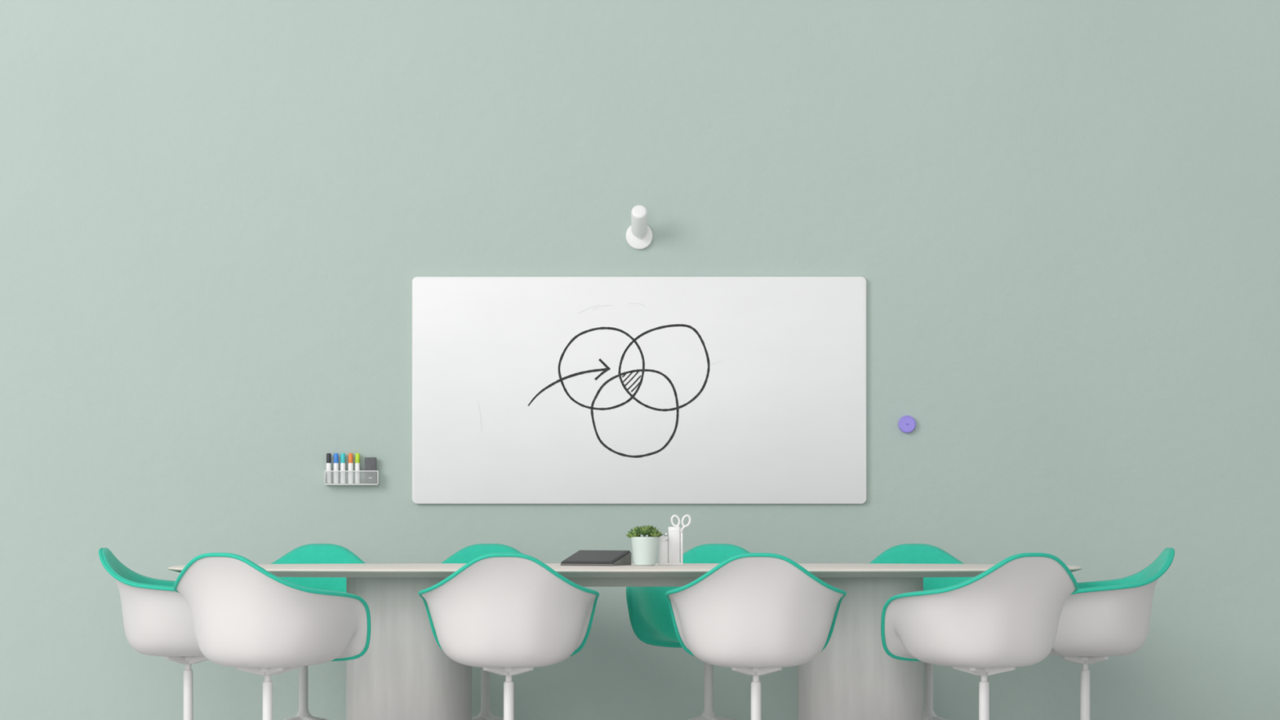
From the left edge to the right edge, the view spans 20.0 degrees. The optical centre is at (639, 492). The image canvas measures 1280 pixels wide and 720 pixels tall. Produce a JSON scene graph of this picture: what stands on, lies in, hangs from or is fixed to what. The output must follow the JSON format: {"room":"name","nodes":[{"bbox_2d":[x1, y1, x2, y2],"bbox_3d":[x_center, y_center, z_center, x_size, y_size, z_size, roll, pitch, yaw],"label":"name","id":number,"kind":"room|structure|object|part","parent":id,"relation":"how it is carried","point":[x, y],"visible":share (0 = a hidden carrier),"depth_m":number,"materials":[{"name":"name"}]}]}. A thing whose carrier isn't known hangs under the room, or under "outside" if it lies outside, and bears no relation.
{"room":"office","nodes":[
{"label":"office","id":0,"kind":"room"},
{"bbox_2d":[324,470,378,484],"bbox_3d":[-1.212,-0.061,15.274,0.225,0.060,0.052,0,0,0],"label":"tray","id":1,"kind":"object","parent":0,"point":[370,475],"depth_m":15.26,"materials":[{"name":"clear plastic"}]},
{"bbox_2d":[0,0,1279,719],"bbox_3d":[0.000,-1.480,15.400,16.000,5.000,0.200,0,0,0],"label":"wall","id":2,"kind":"structure","parent":0,"point":[1060,220],"depth_m":15.30,"materials":[{"name":"paint"}]},
{"bbox_2d":[324,453,378,484],"bbox_3d":[-1.212,-0.097,15.274,0.225,0.133,0.052,0,0,0],"label":"holder","id":3,"kind":"object","parent":2,"relation":"attached to","point":[370,470],"visible":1,"depth_m":15.27,"materials":[{"name":"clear plastic"}]},
{"bbox_2d":[412,276,866,503],"bbox_3d":[-0.003,-0.429,15.288,1.911,0.956,0.022,0,0,0],"label":"whiteboard","id":4,"kind":"object","parent":2,"relation":"attached to","point":[526,389],"visible":1,"depth_m":15.28,"materials":[{"name":"ceramic"}]},
{"bbox_2d":[626,204,653,249],"bbox_3d":[-0.003,-1.109,15.194,0.114,0.174,0.212,0,0,0],"label":"camera","id":5,"kind":"object","parent":2,"relation":"attached to","point":[639,235],"visible":1,"depth_m":15.21,"materials":[{"name":"white plastic"}]},
{"bbox_3d":[-0.003,-1.079,15.265,0.114,0.114,0.070,0,0,0],"label":"wall plate","id":6,"kind":"part","parent":5,"relation":"part of","materials":[{"name":"white plastic"}]},
{"bbox_2d":[897,415,915,432],"bbox_3d":[1.124,-0.286,15.289,0.073,0.073,0.022,0,0,0],"label":"button","id":7,"kind":"object","parent":2,"relation":"attached to","point":[907,424],"visible":1,"depth_m":15.28,"materials":[{"name":"purple plastic"}]},
{"bbox_2d":[631,536,657,565],"bbox_3d":[0.017,0.225,13.870,0.103,0.110,0.103,0,0,0],"label":"pot","id":8,"kind":"object","parent":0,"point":[644,548],"depth_m":13.83,"materials":[{"name":"white ceramic"}]},
{"bbox_3d":[0.000,1.070,7.250,16.000,0.100,16.100,0,0,0],"label":"floor","id":9,"kind":"structure","parent":0,"visible":0},
{"bbox_2d":[98,547,208,719],"bbox_3d":[-1.728,0.615,13.750,0.627,0.810,0.644,0,0,0],"label":"armchair","id":10,"kind":"object","parent":9,"relation":"on","point":[157,621],"visible":0.58,"depth_m":13.54,"materials":[{"name":"white plastic"}]},
{"bbox_2d":[173,552,370,719],"bbox_3d":[-1.330,0.615,12.883,0.644,0.810,0.627,0,0,26],"label":"armchair","id":11,"kind":"object","parent":9,"relation":"on","point":[246,617],"visible":1,"depth_m":12.69,"materials":[{"name":"white plastic"}]},
{"bbox_2d":[271,543,364,719],"bbox_3d":[-1.343,0.615,14.548,0.644,0.810,0.627,0,0,8],"label":"armchair","id":12,"kind":"object","parent":9,"relation":"on","point":[311,553],"visible":0.05,"depth_m":14.78,"materials":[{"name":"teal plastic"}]},
{"bbox_2d":[440,543,521,719],"bbox_3d":[-0.618,0.615,14.549,0.644,0.810,0.627,0,0,0],"label":"armchair","id":13,"kind":"object","parent":9,"relation":"on","point":[468,553],"visible":0.03,"depth_m":14.80,"materials":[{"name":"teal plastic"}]},
{"bbox_2d":[417,552,599,719],"bbox_3d":[-0.466,0.615,12.882,0.644,0.810,0.627,0,0,0],"label":"armchair","id":14,"kind":"object","parent":9,"relation":"on","point":[507,614],"visible":1,"depth_m":12.68,"materials":[{"name":"white plastic"}]},
{"bbox_2d":[167,563,1082,719],"bbox_3d":[-0.057,0.650,13.750,3.444,0.740,1.110,0,0,0],"label":"conference table","id":15,"kind":"object","parent":9,"relation":"on","point":[403,673],"visible":0.61,"depth_m":13.46,"materials":[{"name":"grey wood"}]},
{"bbox_2d":[560,550,631,565],"bbox_3d":[-0.169,0.252,13.927,0.215,0.056,0.192,0,0,22],"label":"notebook","id":16,"kind":"object","parent":15,"relation":"on","point":[581,557],"visible":1,"depth_m":13.90,"materials":[{"name":"leather"}]},
{"bbox_3d":[-0.027,0.333,13.750,2.000,0.041,0.360,0,0,0],"label":"under frame","id":17,"kind":"part","parent":15,"relation":"part of","materials":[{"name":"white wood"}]},
{"bbox_2d":[625,524,663,565],"bbox_3d":[0.018,0.202,13.870,0.147,0.156,0.109,0,0,0],"label":"potted succulent","id":18,"kind":"object","parent":15,"relation":"on","point":[644,548],"visible":1,"depth_m":13.83,"materials":[{"name":"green ceramic"}]},
{"bbox_2d":[658,514,691,564],"bbox_3d":[0.135,0.183,13.989,0.125,0.195,0.075,0,0,0],"label":"desk organizer","id":19,"kind":"object","parent":15,"relation":"on","point":[675,532],"visible":0.98,"depth_m":13.96,"materials":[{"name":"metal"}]},
{"bbox_2d":[626,543,749,719],"bbox_3d":[0.278,0.615,14.548,0.644,0.810,0.627,0,0,8],"label":"armchair","id":20,"kind":"object","parent":9,"relation":"on","point":[648,607],"visible":0.26,"depth_m":14.59,"materials":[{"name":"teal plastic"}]},
{"bbox_2d":[665,552,846,719],"bbox_3d":[0.412,0.615,12.882,0.644,0.810,0.627,0,0,0],"label":"armchair","id":21,"kind":"object","parent":9,"relation":"on","point":[756,615],"visible":1,"depth_m":12.68,"materials":[{"name":"white plastic"}]},
{"bbox_2d":[869,543,973,719],"bbox_3d":[1.152,0.615,14.548,0.644,0.810,0.627,0,0,-6],"label":"armchair","id":22,"kind":"object","parent":9,"relation":"on","point":[910,553],"visible":0.08,"depth_m":14.79,"materials":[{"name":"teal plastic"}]},
{"bbox_2d":[880,552,1078,719],"bbox_3d":[1.230,0.615,12.883,0.644,0.810,0.627,0,0,-27],"label":"armchair","id":23,"kind":"object","parent":9,"relation":"on","point":[1006,617],"visible":1,"depth_m":12.69,"materials":[{"name":"white plastic"}]},
{"bbox_2d":[1048,547,1174,719],"bbox_3d":[1.704,0.615,13.750,0.627,0.810,0.644,0,0,0],"label":"armchair","id":24,"kind":"object","parent":9,"relation":"on","point":[1101,620],"visible":0.6,"depth_m":13.52,"materials":[{"name":"white plastic"}]}
]}

